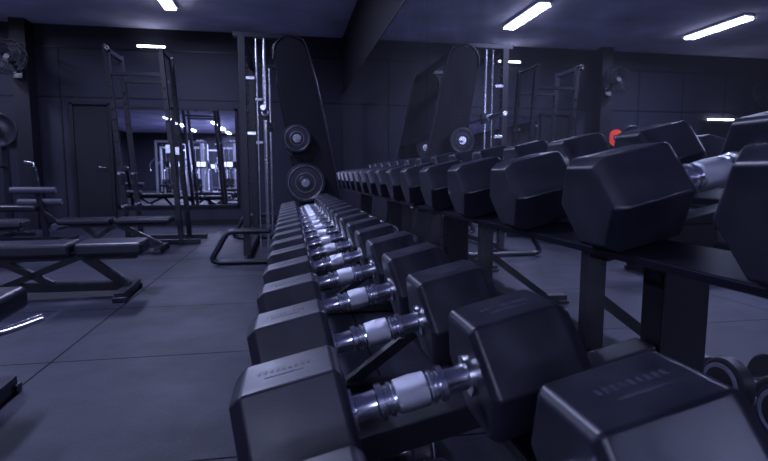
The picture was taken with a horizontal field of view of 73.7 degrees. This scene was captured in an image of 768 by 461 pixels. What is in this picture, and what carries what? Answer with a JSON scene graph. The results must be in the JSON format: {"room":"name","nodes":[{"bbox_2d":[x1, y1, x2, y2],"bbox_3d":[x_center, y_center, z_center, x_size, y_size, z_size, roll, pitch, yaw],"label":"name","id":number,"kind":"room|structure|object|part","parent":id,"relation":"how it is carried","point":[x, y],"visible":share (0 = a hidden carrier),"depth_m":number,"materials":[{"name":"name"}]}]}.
{"room":"gym","nodes":[
{"label":"gym","id":0,"kind":"room"},
{"bbox_2d":[8,17,45,229],"bbox_3d":[-5.719,-1.668,8.226,0.220,3.300,0.280,-1,6,-10],"label":"wall pillar","id":1,"kind":"structure","parent":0,"point":[20,29],"depth_m":8.12,"materials":[{"name":"paint"}]},
{"bbox_2d":[0,39,27,77],"bbox_3d":[-5.671,-2.604,7.697,0.483,0.549,0.473,6,9,43],"label":"wall fan","id":2,"kind":"object","parent":1,"relation":"attached to","point":[13,58],"visible":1,"depth_m":7.67,"materials":[{"name":"black metal"}]},
{"bbox_3d":[-5.601,-2.602,7.668,0.393,0.454,0.060,-1,-6,-10],"label":"blade","id":3,"kind":"part","parent":2,"relation":"part of","materials":[{"name":"metal"}]},
{"bbox_3d":[-5.666,-2.511,7.848,0.120,0.260,0.275,-1,-6,-10],"label":"motor mount","id":4,"kind":"part","parent":2,"relation":"part of","materials":[{"name":"black metal"}]},
{"bbox_2d":[0,21,342,221],"bbox_3d":[-5.630,-1.696,8.485,10.070,3.300,0.200,-1,6,-10],"label":"wall","id":5,"kind":"structure","parent":0,"point":[81,71],"depth_m":8.61,"materials":[{"name":"paint"}]},
{"bbox_2d":[68,101,117,217],"bbox_3d":[-4.856,-1.095,8.572,0.640,2.085,0.060,-1,6,-10],"label":"trim","id":6,"kind":"structure","parent":5,"relation":"attached to","point":[111,146],"depth_m":8.53,"materials":[{"name":"black wood"}]},
{"bbox_2d":[73,107,113,223],"bbox_3d":[-4.851,-1.050,8.552,0.520,1.980,0.110,-1,6,-10],"label":"door","id":7,"kind":"structure","parent":5,"relation":"in","point":[91,131],"depth_m":8.55,"materials":[{"name":"paint"}]},
{"bbox_2d":[115,106,175,207],"bbox_3d":[-4.050,-1.238,8.711,0.960,1.700,0.030,-1,6,-10],"label":"framed mirror","id":8,"kind":"object","parent":5,"relation":"attached to","point":[148,124],"visible":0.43,"depth_m":8.71,"materials":[{"name":"clear glass"}]},
{"bbox_2d":[23,218,276,227],"bbox_3d":[-5.644,-0.093,8.544,10.000,0.100,0.020,-1,6,-10],"label":"baseboard","id":9,"kind":"structure","parent":5,"relation":"attached to","point":[204,221],"depth_m":9.02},
{"bbox_2d":[137,45,165,48],"bbox_3d":[-3.869,-3.058,8.522,0.450,0.040,0.080,-1,6,-10],"label":"wall light","id":10,"kind":"object","parent":5,"relation":"attached to","point":[138,46],"visible":1,"depth_m":8.49,"materials":[{"name":"white plastic"}]},
{"bbox_2d":[0,43,342,216],"bbox_3d":[-5.645,-1.542,8.388,10.000,2.915,0.016,-1,6,-10],"label":"trim","id":11,"kind":"structure","parent":5,"relation":"attached to","point":[34,45],"depth_m":8.52,"materials":[{"name":"black metal"}]},
{"bbox_2d":[174,107,239,206],"bbox_3d":[-3.067,-1.258,8.893,1.040,1.700,0.030,-1,6,-10],"label":"framed mirror","id":12,"kind":"object","parent":5,"relation":"attached to","point":[209,135],"visible":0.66,"depth_m":8.89,"materials":[{"name":"clear glass"}]},
{"bbox_2d":[0,0,356,37],"bbox_3d":[-3.620,-2.185,-2.754,10.370,0.100,22.800,-1,6,-10],"label":"ceiling","id":13,"kind":"structure","parent":0,"point":[313,18],"depth_m":7.77,"materials":[{"name":"paint"}]},
{"bbox_2d":[158,0,177,9],"bbox_3d":[-2.960,-3.138,6.780,0.200,0.065,1.240,-1,6,-10],"label":"ceiling light","id":14,"kind":"object","parent":13,"relation":"attached to","point":[166,4],"visible":1,"depth_m":7.16,"materials":[{"name":"white plastic"}]},
{"bbox_2d":[0,224,516,460],"bbox_3d":[-3.620,1.195,-2.386,10.370,0.100,22.800,-1,6,-10],"label":"floor","id":15,"kind":"structure","parent":0,"point":[152,375],"depth_m":2.44,"materials":[{"name":"rubber"}]},
{"bbox_2d":[0,218,30,267],"bbox_3d":[-4.203,0.129,4.925,1.330,0.440,0.600,-2,7,-18],"label":"weight bench","id":16,"kind":"object","parent":15,"relation":"on","point":[6,225],"visible":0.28,"depth_m":4.98,"materials":[{"name":"black leather"}]},
{"bbox_3d":[-4.184,0.009,4.918,1.150,0.035,0.060,-2,7,-18],"label":"pad frame","id":17,"kind":"part","parent":16,"relation":"part of","materials":[{"name":"black metal"}]},
{"bbox_2d":[0,146,35,236],"bbox_3d":[-5.387,-0.765,7.322,0.470,1.700,0.470,4,8,34],"label":"plate stand","id":18,"kind":"object","parent":15,"relation":"on","point":[5,165],"visible":0.66,"depth_m":7.31,"materials":[{"name":"metal"}]},
{"bbox_3d":[-5.387,-0.785,7.320,0.070,1.660,0.070,-1,6,-10],"label":"post","id":19,"kind":"part","parent":18,"relation":"part of","materials":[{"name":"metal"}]},
{"bbox_2d":[0,113,17,146],"bbox_3d":[-5.365,-1.399,7.134,0.470,0.470,0.040,-1,6,-10],"label":"weight plate","id":20,"kind":"object","parent":18,"relation":"on","point":[8,127],"visible":1,"depth_m":7.15,"materials":[{"name":"metal"}]},
{"bbox_2d":[0,286,45,404],"bbox_3d":[-1.836,0.467,1.724,1.335,0.460,0.600,-2,6,-14],"label":"weight bench","id":21,"kind":"object","parent":15,"relation":"on","point":[13,300],"visible":1,"depth_m":1.85,"materials":[{"name":"black leather"}]},
{"bbox_3d":[-1.311,0.332,1.694,0.329,0.084,0.043,-2,7,-22],"label":"pull handle","id":22,"kind":"part","parent":21,"relation":"part of","materials":[{"name":"silver metal"}]},
{"bbox_2d":[0,161,78,240],"bbox_3d":[-4.726,-0.375,6.649,1.130,1.060,0.600,-1,6,-10],"label":"machine","id":23,"kind":"object","parent":15,"relation":"on","point":[38,204],"visible":0.87,"depth_m":6.65,"materials":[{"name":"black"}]},
{"bbox_3d":[-4.583,-0.847,6.624,0.124,0.116,0.030,-1,6,-10],"label":"handle","id":24,"kind":"part","parent":23,"relation":"part of","materials":[{"name":"silver metal"}]},
{"bbox_2d":[0,237,149,302],"bbox_3d":[-2.395,0.283,3.645,1.320,0.410,0.600,-1,6,-13],"label":"weight bench","id":25,"kind":"object","parent":15,"relation":"on","point":[91,252],"visible":0.98,"depth_m":3.62,"materials":[{"name":"black leather"}]},
{"bbox_3d":[-2.375,0.198,3.641,1.140,0.035,0.060,-1,6,-13],"label":"pad frame","id":26,"kind":"part","parent":25,"relation":"part of","materials":[{"name":"black metal"}]},
{"bbox_3d":[-2.025,0.293,3.736,0.294,0.253,0.060,-1,6,-13],"label":"leg","id":27,"kind":"part","parent":25,"relation":"part of","materials":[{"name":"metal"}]},
{"bbox_2d":[56,216,174,253],"bbox_3d":[-3.027,0.050,5.836,1.180,0.400,0.600,-1,6,-12],"label":"weight bench","id":28,"kind":"object","parent":15,"relation":"on","point":[125,223],"visible":0.74,"depth_m":5.77,"materials":[{"name":"black leather"}]},
{"bbox_3d":[-3.007,-0.060,5.828,1.000,0.035,0.060,-1,6,-12],"label":"pad frame","id":29,"kind":"part","parent":28,"relation":"part of","materials":[{"name":"black metal"}]},
{"bbox_3d":[-2.803,0.050,5.886,0.446,0.279,0.060,-1,6,-12],"label":"leg","id":30,"kind":"part","parent":28,"relation":"part of","materials":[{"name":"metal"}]},
{"bbox_2d":[102,44,207,243],"bbox_3d":[-2.902,-1.041,6.500,1.050,2.417,0.914,-1,6,-10],"label":"rack","id":31,"kind":"object","parent":15,"relation":"on","point":[180,238],"visible":0.94,"depth_m":6.49,"materials":[{"name":"metal"}]},
{"bbox_2d":[210,31,345,264],"bbox_3d":[-1.188,-0.931,6.046,1.425,2.305,2.550,-1,6,-10],"label":"machine","id":32,"kind":"object","parent":15,"relation":"on","point":[296,80],"visible":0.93,"depth_m":5.29,"materials":[{"name":"black metal"}]},
{"bbox_3d":[-1.425,-0.824,5.271,0.090,2.260,0.070,-1,6,-10],"label":"post","id":33,"kind":"part","parent":32,"relation":"part of","materials":[{"name":"black metal"}]},
{"bbox_3d":[-1.698,-0.983,6.738,0.090,2.260,0.070,-1,6,-10],"label":"post","id":34,"kind":"part","parent":32,"relation":"part of","materials":[{"name":"black metal"}]},
{"bbox_3d":[-1.297,-0.876,5.290,0.018,2.160,0.018,-1,6,-10],"label":"guide rod","id":35,"kind":"part","parent":32,"relation":"part of","materials":[{"name":"silver metal"}]},
{"bbox_3d":[-1.571,-1.036,6.756,0.018,2.160,0.018,-1,6,-10],"label":"guide rod","id":36,"kind":"part","parent":32,"relation":"part of","materials":[{"name":"silver metal"}]},
{"bbox_3d":[-1.219,-0.878,5.304,0.030,2.160,0.030,-1,6,-10],"label":"guide rod","id":37,"kind":"part","parent":32,"relation":"part of","materials":[{"name":"silver metal"}]},
{"bbox_3d":[-1.492,-1.037,6.770,0.030,2.160,0.030,-1,6,-10],"label":"guide rod","id":38,"kind":"part","parent":32,"relation":"part of","materials":[{"name":"silver metal"}]},
{"bbox_3d":[-1.016,-1.007,6.862,0.788,2.280,0.060,-1,6,-10],"label":"shroud panel","id":39,"kind":"part","parent":32,"relation":"part of","materials":[{"name":"black metal"}]},
{"bbox_2d":[283,124,310,151],"bbox_3d":[-0.888,-0.939,5.215,0.280,0.280,0.041,-1,6,-10],"label":"weight plate","id":40,"kind":"object","parent":32,"relation":"on","point":[289,134],"visible":0.99,"depth_m":5.20,"materials":[{"name":"metal"}]},
{"bbox_2d":[286,163,324,201],"bbox_3d":[-0.810,-0.493,5.279,0.400,0.400,0.041,-1,6,-10],"label":"weight plate","id":41,"kind":"object","parent":32,"relation":"on","point":[302,172],"visible":0.98,"depth_m":5.26,"materials":[{"name":"metal"}]},
{"bbox_3d":[-0.743,-0.848,5.396,0.788,2.280,0.060,-1,6,-10],"label":"shroud panel","id":42,"kind":"part","parent":32,"relation":"part of","materials":[{"name":"black metal"}]},
{"bbox_2d":[378,443,434,460],"bbox_3d":[-0.013,0.626,1.437,0.282,0.196,0.196,-1,6,-10],"label":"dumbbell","id":43,"kind":"object","parent":15,"relation":"on","point":[421,453],"visible":0.19,"depth_m":1.37,"materials":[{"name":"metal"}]},
{"bbox_3d":[-0.013,0.626,1.437,0.160,0.038,0.038,-1,6,-10],"label":"handle","id":44,"kind":"part","parent":43,"relation":"part of","materials":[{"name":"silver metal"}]},
{"bbox_2d":[423,458,446,460],"bbox_3d":[0.031,0.652,1.202,0.282,0.196,0.196,-1,6,-10],"label":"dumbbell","id":45,"kind":"object","parent":15,"relation":"on","point":[433,459],"visible":1,"depth_m":1.24,"materials":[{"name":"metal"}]},
{"bbox_2d":[316,186,767,460],"bbox_3d":[-0.008,0.172,2.616,0.955,0.854,4.720,-1,6,-10],"label":"dumbbell rack","id":46,"kind":"object","parent":15,"relation":"on","point":[680,270],"visible":0.16,"depth_m":0.86,"materials":[{"name":"metal"}]},
{"bbox_2d":[281,193,326,208],"bbox_3d":[-0.707,-0.213,4.684,0.468,0.252,0.187,-1,6,-10],"label":"dumbbell","id":47,"kind":"object","parent":46,"relation":"on","point":[304,206],"visible":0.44,"depth_m":4.66,"materials":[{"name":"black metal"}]},
{"bbox_2d":[280,194,331,210],"bbox_3d":[-0.657,-0.184,4.418,0.468,0.252,0.187,-1,6,-10],"label":"dumbbell","id":48,"kind":"object","parent":46,"relation":"on","point":[316,198],"visible":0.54,"depth_m":4.39,"materials":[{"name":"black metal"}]},
{"bbox_3d":[-0.657,-0.184,4.418,0.186,0.057,0.057,-14,8,-9],"label":"handle","id":49,"kind":"part","parent":48,"relation":"part of","materials":[{"name":"silver metal"}]},
{"bbox_2d":[280,196,333,213],"bbox_3d":[-0.608,-0.155,4.152,0.468,0.252,0.187,-1,6,-10],"label":"dumbbell","id":50,"kind":"object","parent":46,"relation":"on","point":[326,197],"visible":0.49,"depth_m":4.12,"materials":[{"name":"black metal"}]},
{"bbox_3d":[-0.608,-0.155,4.152,0.186,0.057,0.057,-14,8,-9],"label":"handle","id":51,"kind":"part","parent":50,"relation":"part of","materials":[{"name":"silver metal"}]},
{"bbox_2d":[279,197,335,216],"bbox_3d":[-0.558,-0.126,3.886,0.468,0.252,0.187,-1,6,-10],"label":"dumbbell","id":52,"kind":"object","parent":46,"relation":"on","point":[331,198],"visible":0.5,"depth_m":3.86,"materials":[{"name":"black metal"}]},
{"bbox_3d":[-0.558,-0.126,3.886,0.186,0.057,0.057,-14,8,-9],"label":"handle","id":53,"kind":"part","parent":52,"relation":"part of","materials":[{"name":"silver metal"}]},
{"bbox_2d":[278,198,339,219],"bbox_3d":[-0.509,-0.098,3.620,0.468,0.252,0.187,-1,6,-10],"label":"dumbbell","id":54,"kind":"object","parent":46,"relation":"on","point":[336,199],"visible":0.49,"depth_m":3.59,"materials":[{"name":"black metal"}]},
{"bbox_3d":[-0.509,-0.098,3.620,0.186,0.057,0.057,-14,8,-9],"label":"handle","id":55,"kind":"part","parent":54,"relation":"part of","materials":[{"name":"silver metal"}]},
{"bbox_2d":[277,200,344,223],"bbox_3d":[-0.459,-0.069,3.354,0.468,0.252,0.187,-1,6,-10],"label":"dumbbell","id":56,"kind":"object","parent":46,"relation":"on","point":[325,206],"visible":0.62,"depth_m":3.33,"materials":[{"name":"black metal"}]},
{"bbox_3d":[-0.459,-0.069,3.354,0.186,0.057,0.057,-14,8,-9],"label":"handle","id":57,"kind":"part","parent":56,"relation":"part of","materials":[{"name":"silver metal"}]},
{"bbox_2d":[276,202,349,228],"bbox_3d":[-0.409,-0.040,3.089,0.468,0.252,0.187,-1,6,-10],"label":"dumbbell","id":58,"kind":"object","parent":46,"relation":"on","point":[327,220],"visible":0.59,"depth_m":3.06,"materials":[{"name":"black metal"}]},
{"bbox_3d":[-0.409,-0.040,3.089,0.186,0.057,0.057,-14,8,-9],"label":"handle","id":59,"kind":"part","parent":58,"relation":"part of","materials":[{"name":"silver metal"}]},
{"bbox_2d":[275,205,355,233],"bbox_3d":[-0.360,-0.011,2.823,0.468,0.252,0.187,-1,6,-10],"label":"dumbbell","id":60,"kind":"object","parent":46,"relation":"on","point":[332,224],"visible":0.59,"depth_m":2.79,"materials":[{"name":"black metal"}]},
{"bbox_3d":[-0.360,-0.011,2.823,0.186,0.057,0.057,-14,8,-9],"label":"handle","id":61,"kind":"part","parent":60,"relation":"part of","materials":[{"name":"silver metal"}]},
{"bbox_2d":[274,208,362,241],"bbox_3d":[-0.310,0.018,2.557,0.468,0.252,0.187,-1,6,-10],"label":"dumbbell","id":62,"kind":"object","parent":46,"relation":"on","point":[322,232],"visible":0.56,"depth_m":2.53,"materials":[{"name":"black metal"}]},
{"bbox_3d":[-0.310,0.018,2.557,0.186,0.057,0.057,-14,8,-9],"label":"handle","id":63,"kind":"part","parent":62,"relation":"part of","materials":[{"name":"silver metal"}]},
{"bbox_2d":[272,212,371,251],"bbox_3d":[-0.261,0.047,2.291,0.468,0.252,0.187,-1,6,-10],"label":"dumbbell","id":64,"kind":"object","parent":46,"relation":"on","point":[327,239],"visible":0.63,"depth_m":2.26,"materials":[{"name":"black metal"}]},
{"bbox_3d":[-0.261,0.047,2.291,0.186,0.057,0.057,-14,8,-9],"label":"handle","id":65,"kind":"part","parent":64,"relation":"part of","materials":[{"name":"silver metal"}]},
{"bbox_2d":[270,216,383,264],"bbox_3d":[-0.211,0.076,2.025,0.468,0.252,0.187,-1,6,-10],"label":"dumbbell","id":66,"kind":"object","parent":46,"relation":"on","point":[330,249],"visible":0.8,"depth_m":2.00,"materials":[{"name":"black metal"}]},
{"bbox_3d":[-0.211,0.076,2.025,0.186,0.057,0.057,-14,8,-9],"label":"handle","id":67,"kind":"part","parent":66,"relation":"part of","materials":[{"name":"silver metal"}]},
{"bbox_2d":[267,222,398,278],"bbox_3d":[-0.162,0.105,1.759,0.468,0.252,0.187,-1,6,-10],"label":"dumbbell","id":68,"kind":"object","parent":46,"relation":"on","point":[362,235],"visible":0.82,"depth_m":1.73,"materials":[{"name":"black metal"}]},
{"bbox_3d":[-0.162,0.105,1.759,0.186,0.057,0.057,-14,8,-9],"label":"handle","id":69,"kind":"part","parent":68,"relation":"part of","materials":[{"name":"silver metal"}]},
{"bbox_2d":[263,231,418,292],"bbox_3d":[-0.112,0.134,1.493,0.468,0.252,0.187,-1,6,-10],"label":"dumbbell","id":70,"kind":"object","parent":46,"relation":"on","point":[376,247],"visible":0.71,"depth_m":1.46,"materials":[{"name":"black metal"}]},
{"bbox_3d":[-0.112,0.134,1.493,0.186,0.057,0.057,-14,8,-9],"label":"handle","id":71,"kind":"part","parent":70,"relation":"part of","materials":[{"name":"silver metal"}]},
{"bbox_2d":[257,242,448,318],"bbox_3d":[-0.062,0.162,1.228,0.468,0.252,0.187,-1,6,-10],"label":"dumbbell","id":72,"kind":"object","parent":46,"relation":"on","point":[398,264],"visible":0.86,"depth_m":1.19,"materials":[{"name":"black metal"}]},
{"bbox_3d":[-0.062,0.162,1.228,0.186,0.057,0.057,-14,8,-9],"label":"handle","id":73,"kind":"part","parent":72,"relation":"part of","materials":[{"name":"silver metal"}]},
{"bbox_2d":[336,162,380,186],"bbox_3d":[-0.209,-0.496,4.556,0.434,0.221,0.157,-1,6,-10],"label":"dumbbell","id":74,"kind":"object","parent":46,"relation":"on","point":[370,165],"visible":0.2,"depth_m":4.49,"materials":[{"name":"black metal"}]},
{"bbox_2d":[339,161,386,187],"bbox_3d":[-0.155,-0.464,4.266,0.434,0.221,0.157,-1,6,-10],"label":"dumbbell","id":75,"kind":"object","parent":46,"relation":"on","point":[377,164],"visible":0.19,"depth_m":4.20,"materials":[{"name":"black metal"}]},
{"bbox_2d":[343,160,393,188],"bbox_3d":[-0.101,-0.433,3.975,0.434,0.221,0.157,-1,6,-10],"label":"dumbbell","id":76,"kind":"object","parent":46,"relation":"on","point":[345,177],"visible":0.19,"depth_m":3.91,"materials":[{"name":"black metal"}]},
{"bbox_2d":[247,260,497,366],"bbox_3d":[-0.013,0.191,0.962,0.468,0.252,0.187,-1,6,-10],"label":"dumbbell","id":77,"kind":"object","parent":46,"relation":"on","point":[433,293],"visible":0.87,"depth_m":0.92,"materials":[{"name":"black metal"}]},
{"bbox_3d":[-0.013,0.191,0.962,0.186,0.057,0.057,-14,8,-9],"label":"handle","id":78,"kind":"part","parent":77,"relation":"part of","materials":[{"name":"silver metal"}]},
{"bbox_2d":[347,159,402,189],"bbox_3d":[-0.046,-0.401,3.685,0.434,0.221,0.157,-1,6,-10],"label":"dumbbell","id":79,"kind":"object","parent":46,"relation":"on","point":[389,164],"visible":0.16,"depth_m":3.62,"materials":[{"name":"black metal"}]},
{"bbox_2d":[352,158,412,191],"bbox_3d":[0.008,-0.370,3.394,0.434,0.221,0.157,-1,6,-10],"label":"dumbbell","id":80,"kind":"object","parent":46,"relation":"on","point":[401,162],"visible":0.15,"depth_m":3.33,"materials":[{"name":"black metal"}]},
{"bbox_3d":[-0.063,0.165,2.022,0.632,0.186,0.050,-1,6,-10],"label":"tier arm","id":81,"kind":"part","parent":46,"relation":"part of","materials":[{"name":"black metal"}]},
{"bbox_2d":[358,156,423,192],"bbox_3d":[0.062,-0.338,3.104,0.434,0.221,0.157,-1,6,-10],"label":"dumbbell","id":82,"kind":"object","parent":46,"relation":"on","point":[362,178],"visible":0.24,"depth_m":3.04,"materials":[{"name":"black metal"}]},
{"bbox_2d":[365,154,437,194],"bbox_3d":[0.116,-0.307,2.814,0.434,0.221,0.157,-1,6,-10],"label":"dumbbell","id":83,"kind":"object","parent":46,"relation":"on","point":[370,179],"visible":0.18,"depth_m":2.75,"materials":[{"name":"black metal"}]},
{"bbox_2d":[229,289,591,460],"bbox_3d":[0.037,0.220,0.696,0.468,0.252,0.187,-1,6,-10],"label":"dumbbell","id":84,"kind":"object","parent":46,"relation":"on","point":[504,348],"visible":0.94,"depth_m":0.64,"materials":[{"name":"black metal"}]},
{"bbox_3d":[0.037,0.220,0.696,0.186,0.057,0.057,-14,8,-9],"label":"handle","id":85,"kind":"part","parent":84,"relation":"part of","materials":[{"name":"silver metal"}]},
{"bbox_2d":[374,152,455,197],"bbox_3d":[0.170,-0.275,2.523,0.434,0.221,0.157,-1,6,-10],"label":"dumbbell","id":86,"kind":"object","parent":46,"relation":"on","point":[380,178],"visible":0.22,"depth_m":2.46,"materials":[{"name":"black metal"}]},
{"bbox_2d":[385,149,477,200],"bbox_3d":[0.224,-0.244,2.233,0.434,0.221,0.157,-1,6,-10],"label":"dumbbell","id":87,"kind":"object","parent":46,"relation":"on","point":[393,182],"visible":0.15,"depth_m":2.17,"materials":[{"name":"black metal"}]},
{"bbox_2d":[400,145,507,204],"bbox_3d":[0.278,-0.212,1.943,0.434,0.221,0.157,-1,6,-10],"label":"dumbbell","id":88,"kind":"object","parent":46,"relation":"on","point":[409,176],"visible":0.22,"depth_m":1.88,"materials":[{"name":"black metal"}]},
{"bbox_3d":[-0.144,0.066,2.579,0.080,0.062,4.720,-1,6,-10],"label":"tier rail","id":89,"kind":"part","parent":46,"relation":"part of","materials":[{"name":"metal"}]},
{"bbox_2d":[419,140,547,209],"bbox_3d":[0.332,-0.180,1.653,0.434,0.221,0.157,-1,6,-10],"label":"dumbbell","id":90,"kind":"object","parent":46,"relation":"on","point":[433,178],"visible":0.27,"depth_m":1.59,"materials":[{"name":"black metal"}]},
{"bbox_3d":[0.156,0.292,0.849,0.632,0.186,0.050,-1,6,-10],"label":"tier arm","id":91,"kind":"part","parent":46,"relation":"part of","materials":[{"name":"black metal"}]},
{"bbox_2d":[447,132,610,217],"bbox_3d":[0.387,-0.149,1.362,0.434,0.221,0.157,-1,6,-10],"label":"dumbbell","id":92,"kind":"object","parent":46,"relation":"on","point":[468,182],"visible":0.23,"depth_m":1.30,"materials":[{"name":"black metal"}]},
{"bbox_2d":[303,351,767,460],"bbox_3d":[0.086,0.249,0.430,0.468,0.252,0.187,-1,6,-10],"label":"dumbbell","id":93,"kind":"object","parent":46,"relation":"on","point":[649,405],"visible":1,"depth_m":0.41,"materials":[{"name":"rubber"}]},
{"bbox_3d":[0.029,-0.172,2.585,0.081,0.028,4.720,-1,6,-10],"label":"tier rail","id":94,"kind":"part","parent":46,"relation":"part of","materials":[{"name":"metal"}]},
{"bbox_2d":[490,121,705,229],"bbox_3d":[0.441,-0.117,1.072,0.434,0.221,0.157,-1,6,-10],"label":"dumbbell","id":95,"kind":"object","parent":46,"relation":"on","point":[526,192],"visible":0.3,"depth_m":1.01,"materials":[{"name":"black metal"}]},
{"bbox_3d":[0.500,-0.004,0.880,0.299,0.099,0.050,-1,6,-10],"label":"tier arm","id":96,"kind":"part","parent":46,"relation":"part of","materials":[{"name":"black metal"}]},
{"bbox_2d":[562,111,767,251],"bbox_3d":[0.495,-0.086,0.782,0.434,0.221,0.157,-1,6,-10],"label":"dumbbell","id":97,"kind":"object","parent":46,"relation":"on","point":[623,198],"visible":0.85,"depth_m":0.71,"materials":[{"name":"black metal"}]},
{"bbox_3d":[0.495,-0.086,0.782,0.190,0.057,0.057,-14,8,-9],"label":"handle","id":98,"kind":"part","parent":97,"relation":"part of","materials":[{"name":"silver metal"}]},
{"bbox_3d":[0.318,-0.245,2.631,0.081,0.028,4.720,-1,6,-10],"label":"tier rail","id":99,"kind":"part","parent":46,"relation":"part of","materials":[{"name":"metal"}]},
{"bbox_2d":[713,143,767,286],"bbox_3d":[0.549,-0.054,0.491,0.434,0.221,0.157,-1,6,-10],"label":"dumbbell","id":100,"kind":"object","parent":46,"relation":"on","point":[740,216],"visible":1,"depth_m":0.48,"materials":[{"name":"rubber"}]},
{"bbox_2d":[342,0,402,90],"bbox_3d":[1.390,-0.596,-1.647,0.180,3.300,22.400,-1,6,-10],"label":"wall","id":101,"kind":"structure","parent":0,"point":[368,20],"depth_m":6.69,"materials":[{"name":"paint"}]},
{"bbox_2d":[342,60,366,207],"bbox_3d":[-0.482,-1.149,7.888,0.016,2.260,2.932,-1,6,-10],"label":"mirror panel","id":102,"kind":"object","parent":101,"relation":"attached to","point":[354,96],"visible":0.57,"depth_m":7.53,"materials":[{"name":"clear glass"}]},
{"bbox_2d":[342,0,404,93],"bbox_3d":[0.827,-1.521,0.756,0.030,0.020,17.200,-1,6,-10],"label":"trim","id":103,"kind":"structure","parent":101,"relation":"attached to","point":[403,0],"depth_m":5.46,"materials":[{"name":"black metal"}]},
{"bbox_2d":[366,0,427,243],"bbox_3d":[0.048,-0.840,5.048,0.016,2.260,2.862,-1,6,-10],"label":"mirror panel","id":104,"kind":"object","parent":101,"relation":"attached to","point":[396,67],"visible":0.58,"depth_m":4.44,"materials":[{"name":"clear glass"}]},
{"bbox_2d":[426,0,767,435],"bbox_3d":[0.571,-0.535,2.243,0.016,2.260,2.862,-1,6,-10],"label":"mirror panel","id":105,"kind":"object","parent":101,"relation":"attached to","point":[508,73],"visible":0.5,"depth_m":1.63,"materials":[{"name":"clear glass"}]}
]}

